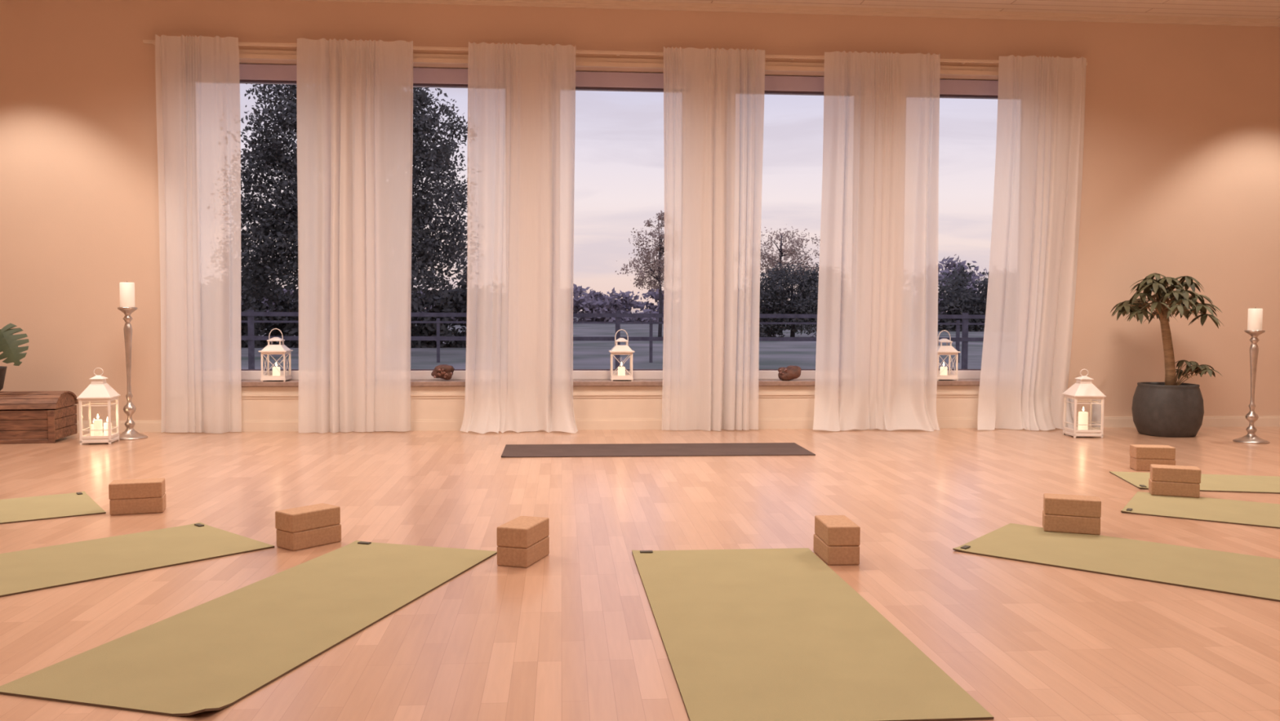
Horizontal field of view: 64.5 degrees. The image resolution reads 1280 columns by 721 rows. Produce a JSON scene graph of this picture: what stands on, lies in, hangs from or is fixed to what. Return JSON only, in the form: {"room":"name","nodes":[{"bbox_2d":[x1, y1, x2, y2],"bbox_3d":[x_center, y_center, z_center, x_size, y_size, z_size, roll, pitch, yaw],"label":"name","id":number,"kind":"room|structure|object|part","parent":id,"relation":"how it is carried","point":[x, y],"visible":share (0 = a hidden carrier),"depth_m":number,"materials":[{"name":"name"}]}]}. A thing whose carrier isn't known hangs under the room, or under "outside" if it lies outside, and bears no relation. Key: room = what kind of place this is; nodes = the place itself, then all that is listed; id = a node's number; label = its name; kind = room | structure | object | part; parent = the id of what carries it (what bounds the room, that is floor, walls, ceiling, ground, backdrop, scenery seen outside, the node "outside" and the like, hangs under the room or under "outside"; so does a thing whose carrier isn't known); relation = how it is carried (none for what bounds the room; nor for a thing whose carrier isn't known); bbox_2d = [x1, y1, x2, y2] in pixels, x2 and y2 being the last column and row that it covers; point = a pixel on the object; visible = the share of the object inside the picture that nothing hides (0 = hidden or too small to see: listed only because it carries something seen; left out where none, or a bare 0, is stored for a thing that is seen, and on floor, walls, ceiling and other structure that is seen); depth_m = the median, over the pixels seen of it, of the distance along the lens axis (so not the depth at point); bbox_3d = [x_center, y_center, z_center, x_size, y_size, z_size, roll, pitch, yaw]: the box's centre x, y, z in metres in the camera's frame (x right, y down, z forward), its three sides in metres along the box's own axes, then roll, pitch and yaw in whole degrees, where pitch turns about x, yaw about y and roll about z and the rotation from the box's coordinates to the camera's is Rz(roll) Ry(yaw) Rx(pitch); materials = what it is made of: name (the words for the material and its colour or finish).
{"room":"exercise studio","nodes":[
{"label":"exercise studio","id":0,"kind":"room"},
{"bbox_2d":[0,365,7,390],"bbox_3d":[-4.785,0.138,7.430,0.260,0.180,0.260,0,3,-4],"label":"pot","id":1,"kind":"object","parent":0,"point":[2,368],"depth_m":7.43,"materials":[{"name":"grey ceramic"}]},
{"bbox_2d":[0,426,1279,720],"bbox_3d":[0.775,0.924,2.955,12.800,0.200,10.880,0,3,-4],"label":"floor","id":2,"kind":"structure","parent":0,"point":[573,633],"depth_m":3.85,"materials":[{"name":"brown wood"}]},
{"bbox_2d":[0,391,78,444],"bbox_3d":[-4.682,0.410,7.448,0.880,0.360,0.461,0,3,-10],"label":"wooden chest","id":3,"kind":"object","parent":2,"relation":"on","point":[25,416],"visible":0.99,"depth_m":7.31,"materials":[{"name":"brown wood"}]},
{"bbox_2d":[0,323,28,390],"bbox_3d":[-4.869,-0.193,7.243,0.852,0.857,0.598,0,3,-4],"label":"monstera","id":4,"kind":"object","parent":3,"relation":"on","point":[9,344],"visible":1,"depth_m":7.34,"materials":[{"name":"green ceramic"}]},
{"bbox_2d":[0,491,106,524],"bbox_3d":[-3.428,0.726,4.547,1.750,0.012,0.660,-2,3,-36],"label":"yoga mat","id":5,"kind":"object","parent":2,"relation":"on","point":[75,504],"visible":1,"depth_m":4.90,"materials":[{"name":"green rubber"}]},
{"bbox_2d":[76,367,120,444],"bbox_3d":[-3.916,0.324,7.345,0.225,0.546,0.225,0,3,-11],"label":"lantern","id":6,"kind":"object","parent":2,"relation":"on","point":[98,390],"visible":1,"depth_m":7.28,"materials":[{"name":"white metal"}]},
{"bbox_2d":[90,423,93,435],"bbox_3d":[-3.967,0.509,7.374,0.048,0.090,0.048,0,3,-11],"label":"candle","id":7,"kind":"object","parent":6,"relation":"on","point":[91,425],"depth_m":7.35,"materials":[{"name":"white wax"}]},
{"bbox_2d":[93,419,102,435],"bbox_3d":[-3.910,0.492,7.318,0.056,0.130,0.056,0,3,-11],"label":"candle","id":8,"kind":"object","parent":6,"relation":"on","point":[97,423],"depth_m":7.30,"materials":[{"name":"white wax"}]},
{"bbox_3d":[-3.917,0.432,7.350,0.205,0.330,0.205,0,3,-11],"label":"frame","id":9,"kind":"part","parent":6,"relation":"part of","materials":[{"name":"white metal"}]},
{"bbox_2d":[103,422,111,435],"bbox_3d":[-3.878,0.503,7.392,0.052,0.100,0.052,0,3,-11],"label":"candle","id":10,"kind":"object","parent":6,"relation":"on","point":[105,424],"depth_m":7.37,"materials":[{"name":"white wax"}]},
{"bbox_2d":[117,280,147,439],"bbox_3d":[-3.830,-0.004,7.597,0.240,1.178,0.240,0,3,-4],"label":"candlestick","id":11,"kind":"object","parent":2,"relation":"on","point":[126,289],"visible":0.98,"depth_m":7.57,"materials":[{"name":"silver metal"}]},
{"bbox_2d":[119,280,134,306],"bbox_3d":[-3.828,-0.495,7.574,0.102,0.195,0.102,0,3,-4],"label":"candle","id":12,"kind":"object","parent":11,"relation":"on","point":[126,289],"depth_m":7.53,"materials":[{"name":"wax"}]},
{"bbox_2d":[0,521,274,596],"bbox_3d":[-2.314,0.770,3.690,0.660,0.012,1.750,3,4,42],"label":"yoga mat","id":13,"kind":"object","parent":2,"relation":"on","point":[30,570],"visible":1,"depth_m":3.96,"materials":[{"name":"green rubber"}]},
{"bbox_2d":[109,493,165,515],"bbox_3d":[-2.395,0.685,4.843,0.228,0.074,0.125,-1,3,-19],"label":"block","id":14,"kind":"object","parent":2,"relation":"on","point":[152,504],"visible":0.85,"depth_m":4.79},
{"bbox_2d":[108,477,165,499],"bbox_3d":[-2.396,0.611,4.838,0.228,0.074,0.125,-1,3,-18],"label":"block","id":15,"kind":"object","parent":14,"relation":"on","point":[144,487],"visible":1,"depth_m":4.79,"materials":[{"name":"brown wood"}]},
{"bbox_2d":[0,540,497,715],"bbox_3d":[-1.098,0.786,3.295,0.635,0.028,1.730,1,3,15],"label":"yoga mat","id":16,"kind":"object","parent":2,"relation":"on","point":[214,654],"visible":1,"depth_m":2.98,"materials":[{"name":"green rubber"}]},
{"bbox_2d":[275,524,341,551],"bbox_3d":[-1.364,0.721,4.183,0.125,0.074,0.228,2,3,39],"label":"block","id":17,"kind":"object","parent":2,"relation":"on","point":[297,540],"visible":0.88,"depth_m":4.12,"materials":[{"name":"brown wood"}]},
{"bbox_2d":[275,502,340,532],"bbox_3d":[-1.366,0.646,4.177,0.125,0.074,0.228,2,3,38],"label":"block","id":18,"kind":"object","parent":17,"relation":"on","point":[317,515],"visible":1,"depth_m":4.12,"materials":[{"name":"brown wood"}]},
{"bbox_2d":[497,536,549,567],"bbox_3d":[-0.451,0.736,3.930,0.125,0.074,0.228,1,3,17],"label":"block","id":19,"kind":"object","parent":2,"relation":"on","point":[506,556],"visible":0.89,"depth_m":3.83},
{"bbox_2d":[496,515,549,547],"bbox_3d":[-0.451,0.662,3.926,0.125,0.074,0.228,1,3,17],"label":"block","id":20,"kind":"object","parent":19,"relation":"on","point":[522,531],"visible":1,"depth_m":3.83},
{"bbox_2d":[501,442,815,457],"bbox_3d":[0.111,0.621,7.079,2.110,0.010,0.620,0,3,-5],"label":"yoga mat","id":21,"kind":"object","parent":2,"relation":"on","point":[753,448],"visible":1,"depth_m":7.05,"materials":[{"name":"grey rubber"}]},
{"bbox_2d":[631,547,993,720],"bbox_3d":[0.403,0.803,3.232,0.720,0.012,1.730,0,3,-5],"label":"yoga mat","id":22,"kind":"object","parent":2,"relation":"on","point":[747,634],"visible":1,"depth_m":2.91,"materials":[{"name":"green rubber"}]},
{"bbox_2d":[813,533,859,564],"bbox_3d":[0.769,0.739,3.979,0.125,0.074,0.228,0,3,-4],"label":"block","id":23,"kind":"object","parent":2,"relation":"on","point":[834,554],"visible":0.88,"depth_m":3.87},
{"bbox_2d":[814,515,860,546],"bbox_3d":[0.771,0.664,3.975,0.125,0.074,0.228,0,3,-3],"label":"block","id":24,"kind":"object","parent":23,"relation":"on","point":[833,530],"visible":1,"depth_m":3.87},
{"bbox_2d":[1062,368,1106,438],"bbox_3d":[3.487,0.331,7.976,0.245,0.531,0.245,0,3,1],"label":"lantern","id":25,"kind":"object","parent":2,"relation":"on","point":[1083,388],"visible":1,"depth_m":7.93,"materials":[{"name":"white metal"}]},
{"bbox_2d":[1077,407,1088,430],"bbox_3d":[3.487,0.458,7.982,0.072,0.193,0.072,0,3,-4],"label":"candle","id":26,"kind":"object","parent":25,"relation":"on","point":[1082,415],"depth_m":7.95,"materials":[{"name":"white wax"}]},
{"bbox_3d":[3.487,0.437,7.981,0.225,0.320,0.225,0,3,1],"label":"frame","id":27,"kind":"part","parent":25,"relation":"part of","materials":[{"name":"white metal"}]},
{"bbox_2d":[952,523,1279,601],"bbox_3d":[2.158,0.782,3.818,1.750,0.012,0.670,2,3,39],"label":"yoga mat","id":28,"kind":"object","parent":2,"relation":"on","point":[1221,571],"visible":1,"depth_m":3.97,"materials":[{"name":"green rubber"}]},
{"bbox_2d":[1042,510,1100,534],"bbox_3d":[1.901,0.713,4.475,0.228,0.074,0.125,1,3,19],"label":"block","id":29,"kind":"object","parent":28,"relation":"on","point":[1051,522],"visible":0.87,"depth_m":4.42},
{"bbox_2d":[1043,493,1101,517],"bbox_3d":[1.903,0.638,4.473,0.228,0.074,0.125,1,3,20],"label":"block","id":30,"kind":"object","parent":29,"relation":"on","point":[1053,504],"visible":1,"depth_m":4.42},
{"bbox_2d":[1129,456,1175,471],"bbox_3d":[3.170,0.639,6.276,0.228,0.074,0.125,1,3,9],"label":"block","id":31,"kind":"object","parent":2,"relation":"on","point":[1139,464],"visible":0.6,"depth_m":6.22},
{"bbox_2d":[1129,444,1175,459],"bbox_3d":[3.168,0.565,6.274,0.228,0.074,0.125,1,3,9],"label":"block","id":32,"kind":"object","parent":31,"relation":"on","point":[1136,451],"visible":1,"depth_m":6.22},
{"bbox_2d":[1110,273,1224,437],"bbox_3d":[4.184,-0.051,8.079,0.805,1.290,0.742,1,3,21],"label":"potted schefflera","id":33,"kind":"object","parent":2,"relation":"on","point":[1171,408],"visible":1,"depth_m":7.95,"materials":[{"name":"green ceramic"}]},
{"bbox_2d":[1109,471,1279,493],"bbox_3d":[3.663,0.698,5.720,1.750,0.012,0.600,1,3,10],"label":"yoga mat","id":34,"kind":"object","parent":2,"relation":"on","point":[1209,482],"visible":0.66,"depth_m":5.78,"materials":[{"name":"green rubber"}]},
{"bbox_2d":[1120,491,1279,528],"bbox_3d":[3.244,0.744,4.723,1.750,0.012,0.660,2,3,32],"label":"yoga mat","id":35,"kind":"object","parent":2,"relation":"on","point":[1201,508],"visible":1,"depth_m":4.96,"materials":[{"name":"rubber"}]},
{"bbox_2d":[1148,477,1199,497],"bbox_3d":[2.829,0.674,5.377,0.228,0.074,0.125,1,3,21],"label":"block","id":36,"kind":"object","parent":35,"relation":"on","point":[1155,487],"visible":0.88,"depth_m":5.32,"materials":[{"name":"brown wood"}]},
{"bbox_2d":[1150,463,1200,483],"bbox_3d":[2.834,0.600,5.373,0.228,0.074,0.125,1,3,22],"label":"block","id":37,"kind":"object","parent":36,"relation":"on","point":[1162,473],"visible":1,"depth_m":5.32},
{"bbox_2d":[1232,308,1269,444],"bbox_3d":[4.626,0.108,7.651,0.240,1.018,0.240,0,3,-4],"label":"candlestick","id":38,"kind":"object","parent":2,"relation":"on","point":[1255,318],"visible":1,"depth_m":7.63,"materials":[{"name":"silver metal"}]},
{"bbox_2d":[1247,308,1262,330],"bbox_3d":[4.627,-0.313,7.631,0.096,0.175,0.096,0,3,-4],"label":"candle","id":39,"kind":"object","parent":38,"relation":"on","point":[1255,318],"depth_m":7.59,"materials":[{"name":"wax"}]},
{"bbox_2d":[0,0,1279,420],"bbox_3d":[0.354,-1.164,8.426,12.800,3.450,0.300,0,3,-4],"label":"wall","id":40,"kind":"structure","parent":0,"point":[1181,163],"depth_m":8.22,"materials":[{"name":"paint"}]},
{"bbox_2d":[239,63,296,80],"bbox_3d":[-3.051,-2.301,8.106,1.130,0.125,0.043,0,3,-4],"label":"blind cassette","id":41,"kind":"object","parent":40,"relation":"attached to","point":[246,71],"visible":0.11,"depth_m":8.09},
{"bbox_2d":[240,82,298,379],"bbox_3d":[-3.060,-1.107,8.216,1.150,2.530,0.070,0,3,-4],"label":"frame","id":42,"kind":"object","parent":40,"relation":"attached to","point":[245,375],"visible":0.02,"depth_m":8.23,"materials":[{"name":"white paint"}]},
{"bbox_2d":[240,79,298,370],"bbox_3d":[-3.057,-1.078,8.179,1.110,2.325,0.062,0,3,-4],"label":"gasket","id":43,"kind":"object","parent":40,"relation":"attached to","point":[241,80],"visible":0.12,"depth_m":8.11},
{"bbox_2d":[240,379,298,386],"bbox_3d":[-3.060,0.180,8.207,1.150,0.040,0.340,0,3,-4],"label":"sill","id":44,"kind":"structure","parent":40,"relation":"attached to","point":[244,383],"depth_m":8.05,"materials":[{"name":"wood"}]},
{"bbox_2d":[258,328,293,381],"bbox_3d":[-2.919,-0.047,8.137,0.213,0.421,0.213,0,3,-4],"label":"lantern","id":45,"kind":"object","parent":44,"relation":"on","point":[271,348],"depth_m":8.07,"materials":[{"name":"white metal"}]},
{"bbox_3d":[-2.918,-0.190,8.130,0.112,0.136,0.008,0,3,-4],"label":"handle","id":46,"kind":"part","parent":45,"relation":"part of","materials":[{"name":"white metal"}]},
{"bbox_3d":[-2.919,0.046,8.141,0.193,0.235,0.193,0,3,-4],"label":"frame","id":47,"kind":"part","parent":45,"relation":"part of","materials":[{"name":"white metal"}]},
{"bbox_2d":[272,362,279,375],"bbox_3d":[-2.919,0.073,8.143,0.060,0.128,0.060,0,3,-4],"label":"candle","id":48,"kind":"object","parent":45,"relation":"on","point":[275,372],"depth_m":8.12,"materials":[{"name":"white wax"}]},
{"bbox_2d":[410,379,465,386],"bbox_3d":[-1.609,0.180,8.319,1.150,0.040,0.340,0,3,-4],"label":"sill","id":49,"kind":"structure","parent":40,"relation":"attached to","point":[413,382],"depth_m":8.15,"materials":[{"name":"brown wood"}]},
{"bbox_2d":[431,364,454,379],"bbox_3d":[-1.601,0.096,8.216,0.190,0.125,0.137,0,3,-4],"label":"rock","id":50,"kind":"object","parent":49,"relation":"on","point":[445,371],"visible":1,"depth_m":8.19,"materials":[{"name":"brown stone"}]},
{"bbox_2d":[410,85,467,379],"bbox_3d":[-1.609,-1.107,8.328,1.150,2.530,0.070,0,3,-4],"label":"frame","id":51,"kind":"object","parent":40,"relation":"attached to","point":[415,375],"visible":0.02,"depth_m":8.34,"materials":[{"name":"white paint"}]},
{"bbox_2d":[410,83,467,370],"bbox_3d":[-1.606,-1.077,8.290,1.110,2.325,0.062,0,3,-4],"label":"gasket","id":52,"kind":"object","parent":40,"relation":"attached to","point":[414,84],"visible":0.07,"depth_m":8.22,"materials":[{"name":"black rubber"}]},
{"bbox_2d":[413,67,467,84],"bbox_3d":[-1.600,-2.300,8.218,1.130,0.125,0.043,0,3,-4],"label":"blind cassette","id":53,"kind":"object","parent":40,"relation":"attached to","point":[420,75],"visible":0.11,"depth_m":8.20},
{"bbox_2d":[240,385,979,420],"bbox_3d":[-0.149,0.344,8.306,7.210,0.265,0.006,0,3,-4],"label":"trim","id":54,"kind":"structure","parent":40,"relation":"attached to","point":[252,409],"depth_m":8.29,"materials":[{"name":"beige paint"}]},
{"bbox_2d":[241,392,978,398],"bbox_3d":[-0.148,0.286,8.296,7.210,0.038,0.020,0,3,-4],"label":"trim","id":55,"kind":"structure","parent":40,"relation":"attached to","point":[616,394],"depth_m":8.28,"materials":[{"name":"beige paint"}]},
{"bbox_2d":[142,40,1087,65],"bbox_3d":[-0.065,-2.460,8.143,7.560,0.024,0.077,0,3,-4],"label":"rail","id":56,"kind":"object","parent":40,"relation":"attached to","point":[617,53],"visible":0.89,"depth_m":8.10,"materials":[{"name":"beige paint"}]},
{"bbox_2d":[155,34,241,433],"bbox_3d":[-3.423,-0.967,7.888,0.623,3.070,0.115,0,3,-4],"label":"curtain","id":57,"kind":"object","parent":56,"relation":"hanging from","point":[197,78],"visible":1,"depth_m":7.87,"materials":[{"name":"fabric"}]},
{"bbox_2d":[296,38,413,433],"bbox_3d":[-2.229,-0.966,7.960,0.900,3.070,0.109,0,3,-6],"label":"curtain","id":58,"kind":"object","parent":56,"relation":"hanging from","point":[354,97],"visible":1,"depth_m":7.95,"materials":[{"name":"fabric"}]},
{"bbox_2d":[459,41,577,433],"bbox_3d":[-0.957,-0.962,8.000,0.935,3.070,0.232,0,3,-6],"label":"curtain","id":59,"kind":"object","parent":56,"relation":"hanging from","point":[522,97],"visible":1,"depth_m":8.06,"materials":[{"name":"fabric"}]},
{"bbox_2d":[661,46,764,431],"bbox_3d":[0.587,-0.965,8.190,0.818,3.070,0.123,0,3,-4],"label":"curtain","id":60,"kind":"object","parent":56,"relation":"hanging from","point":[713,100],"visible":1,"depth_m":8.18,"materials":[{"name":"fabric"}]},
{"bbox_2d":[813,50,940,431],"bbox_3d":[1.941,-0.962,8.235,1.053,3.070,0.219,0,3,-1],"label":"curtain","id":61,"kind":"object","parent":56,"relation":"hanging from","point":[876,357],"visible":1,"depth_m":8.29,"materials":[{"name":"fabric"}]},
{"bbox_2d":[977,54,1086,430],"bbox_3d":[3.222,-0.962,8.337,0.906,3.070,0.214,0,3,-4],"label":"curtain","id":62,"kind":"object","parent":56,"relation":"hanging from","point":[1028,323],"visible":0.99,"depth_m":8.38,"materials":[{"name":"fabric"}]},
{"bbox_2d":[573,379,662,386],"bbox_3d":[-0.158,0.181,8.431,1.150,0.040,0.340,0,3,-4],"label":"sill","id":63,"kind":"structure","parent":40,"relation":"attached to","point":[575,382],"depth_m":8.27,"materials":[{"name":"white wood"}]},
{"bbox_2d":[608,328,635,381],"bbox_3d":[-0.152,-0.046,8.350,0.203,0.421,0.203,0,3,-4],"label":"lantern","id":64,"kind":"object","parent":63,"relation":"on","point":[617,349],"depth_m":8.28,"materials":[{"name":"white metal"}]},
{"bbox_2d":[573,89,663,379],"bbox_3d":[-0.159,-1.106,8.440,1.150,2.530,0.070,0,3,-4],"label":"frame","id":65,"kind":"object","parent":40,"relation":"attached to","point":[577,375],"visible":0.02,"depth_m":8.45,"materials":[{"name":"white paint"}]},
{"bbox_2d":[573,86,663,370],"bbox_3d":[-0.156,-1.077,8.402,1.110,2.325,0.062,0,3,-4],"label":"gasket","id":66,"kind":"object","parent":40,"relation":"attached to","point":[576,87],"visible":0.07,"depth_m":8.34,"materials":[{"name":"black rubber"}]},
{"bbox_2d":[239,49,998,75],"bbox_3d":[-0.137,-2.394,8.164,7.210,0.070,0.030,0,3,-4],"label":"trim","id":67,"kind":"structure","parent":40,"relation":"attached to","point":[243,54],"depth_m":8.15,"materials":[{"name":"beige paint"}]},
{"bbox_2d":[575,71,663,88],"bbox_3d":[-0.150,-2.300,8.330,1.130,0.125,0.043,0,3,-4],"label":"blind cassette","id":68,"kind":"object","parent":40,"relation":"attached to","point":[583,78],"visible":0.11,"depth_m":8.31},
{"bbox_2d":[76,415,1279,432],"bbox_3d":[0.359,0.522,8.348,12.800,0.090,0.016,0,3,-4],"label":"baseboard","id":69,"kind":"structure","parent":40,"relation":"attached to","point":[1268,420],"depth_m":8.31,"materials":[{"name":"beige paint"}]},
{"bbox_2d":[758,379,815,386],"bbox_3d":[1.292,0.181,8.543,1.150,0.040,0.340,0,3,-4],"label":"sill","id":70,"kind":"structure","parent":40,"relation":"attached to","point":[761,382],"depth_m":8.37,"materials":[{"name":"brown wood"}]},
{"bbox_2d":[777,365,801,380],"bbox_3d":[1.239,0.104,8.422,0.189,0.125,0.158,0,3,-4],"label":"rock","id":71,"kind":"object","parent":70,"relation":"on","point":[790,372],"visible":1,"depth_m":8.37,"materials":[{"name":"brown stone"}]},
{"bbox_2d":[297,0,1279,26],"bbox_3d":[0.374,-2.851,8.179,12.800,0.055,0.035,0,3,-4],"label":"trim","id":72,"kind":"structure","parent":40,"relation":"attached to","point":[602,4],"depth_m":8.27,"materials":[{"name":"beige paint"}]},
{"bbox_2d":[758,93,823,379],"bbox_3d":[1.292,-1.106,8.552,1.150,2.530,0.070,0,3,-4],"label":"frame","id":73,"kind":"object","parent":40,"relation":"attached to","point":[762,375],"visible":0.03,"depth_m":8.56,"materials":[{"name":"white paint"}]},
{"bbox_2d":[759,90,823,370],"bbox_3d":[1.295,-1.076,8.514,1.110,2.325,0.062,0,3,-4],"label":"gasket","id":74,"kind":"object","parent":40,"relation":"attached to","point":[766,91],"visible":0.07,"depth_m":8.44,"materials":[{"name":"black rubber"}]},
{"bbox_2d":[764,75,823,91],"bbox_3d":[1.301,-2.299,8.442,1.130,0.125,0.043,0,3,-4],"label":"blind cassette","id":75,"kind":"object","parent":40,"relation":"attached to","point":[786,83],"visible":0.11,"depth_m":8.42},
{"bbox_2d":[937,378,980,385],"bbox_3d":[2.743,0.182,8.654,1.150,0.040,0.340,0,3,-4],"label":"sill","id":76,"kind":"structure","parent":40,"relation":"attached to","point":[960,381],"depth_m":8.48,"materials":[{"name":"brown wood"}]},
{"bbox_2d":[937,329,960,380],"bbox_3d":[2.565,-0.045,8.560,0.203,0.421,0.203,0,3,-4],"label":"lantern","id":77,"kind":"object","parent":76,"relation":"on","point":[949,350],"depth_m":8.49,"materials":[{"name":"white metal"}]},
{"bbox_2d":[938,97,997,378],"bbox_3d":[2.743,-1.105,8.663,1.150,2.530,0.070,0,3,-4],"label":"frame","id":78,"kind":"object","parent":40,"relation":"attached to","point":[961,374],"visible":0.02,"depth_m":8.69,"materials":[{"name":"white paint"}]},
{"bbox_2d":[938,94,997,370],"bbox_3d":[2.746,-1.076,8.626,1.110,2.325,0.062,0,3,-4],"label":"gasket","id":79,"kind":"object","parent":40,"relation":"attached to","point":[940,95],"visible":0.14,"depth_m":8.55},
{"bbox_2d":[939,79,998,95],"bbox_3d":[2.752,-2.299,8.553,1.130,0.125,0.043,0,3,-4],"label":"blind cassette","id":80,"kind":"object","parent":40,"relation":"attached to","point":[947,86],"visible":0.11,"depth_m":8.53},
{"bbox_2d":[604,0,1279,18],"bbox_3d":[0.778,-2.704,2.928,12.800,0.150,11.170,0,3,-4],"label":"ceiling","id":81,"kind":"structure","parent":0,"point":[1256,9],"depth_m":8.20,"materials":[{"name":"white paint"}]},
{"bbox_2d":[1131,382,1204,437],"bbox_3d":[4.219,0.389,8.115,0.471,0.408,0.471,0,3,-4],"label":"pot","id":82,"kind":"object","parent":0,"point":[1159,409],"depth_m":7.93,"materials":[{"name":"grey ceramic"}]},
{"label":"outside","id":83,"kind":"structure","parent":0,"visible":0},
{"bbox_2d":[240,317,984,368],"bbox_3d":[-5.325,-5.136,134.195,310.000,0.001,251.400,0,3,-4],"label":"ground","id":84,"kind":"structure","parent":83,"point":[587,354],"depth_m":30.32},
{"bbox_2d":[240,84,467,312],"bbox_3d":[-8.384,-4.537,29.170,7.258,8.733,7.532,-2,4,-42],"label":"oak tree","id":85,"kind":"object","parent":84,"relation":"on","point":[282,223],"visible":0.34,"depth_m":28.46,"materials":[{"name":"green plant"}]},
{"bbox_2d":[240,263,466,347],"bbox_3d":[-12.251,-1.963,34.892,17.398,3.248,3.609,0,3,-4],"label":"bushes","id":86,"kind":"object","parent":84,"relation":"on","point":[452,304],"visible":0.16,"depth_m":34.81,"materials":[{"name":"green plant"}]},
{"bbox_2d":[240,318,984,362],"bbox_3d":[1.569,-0.486,25.190,39.070,1.080,0.100,0,3,-4],"label":"fence","id":87,"kind":"object","parent":84,"relation":"on","point":[957,323],"visible":0.2,"depth_m":24.99,"materials":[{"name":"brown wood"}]},
{"bbox_2d":[240,309,985,368],"bbox_3d":[0.734,-0.339,20.112,30.645,1.260,0.120,0,3,-4],"label":"fence","id":88,"kind":"object","parent":84,"relation":"on","point":[250,313],"visible":0.19,"depth_m":19.96,"materials":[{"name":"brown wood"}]},
{"bbox_2d":[240,253,987,324],"bbox_3d":[16.244,-8.909,116.073,218.828,10.403,21.137,0,3,-4],"label":"treeline","id":89,"kind":"object","parent":84,"relation":"on","point":[593,302],"visible":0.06,"depth_m":112.74,"materials":[{"name":"green plant"}]},
{"bbox_2d":[615,210,664,337],"bbox_3d":[0.975,-3.764,45.152,3.491,5.739,3.098,2,3,27],"label":"birch tree","id":90,"kind":"object","parent":84,"relation":"on","point":[659,268],"visible":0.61,"depth_m":44.93,"materials":[{"name":"green plant"}]},
{"bbox_2d":[759,259,818,337],"bbox_3d":[7.701,-3.030,50.755,6.250,3.948,5.004,0,3,-4],"label":"tree","id":91,"kind":"object","parent":84,"relation":"on","point":[772,297],"visible":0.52,"depth_m":49.83,"materials":[{"name":"green plant"}]},
{"bbox_2d":[760,226,820,335],"bbox_3d":[7.636,-4.516,56.588,5.194,6.213,4.411,1,3,23],"label":"tree","id":92,"kind":"object","parent":84,"relation":"on","point":[791,251],"visible":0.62,"depth_m":56.18,"materials":[{"name":"green plant"}]},
{"bbox_2d":[937,262,988,331],"bbox_3d":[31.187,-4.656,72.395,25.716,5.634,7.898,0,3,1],"label":"tree","id":93,"kind":"object","parent":84,"relation":"on","point":[971,303],"visible":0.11,"depth_m":71.50,"materials":[{"name":"green plant"}]}
]}

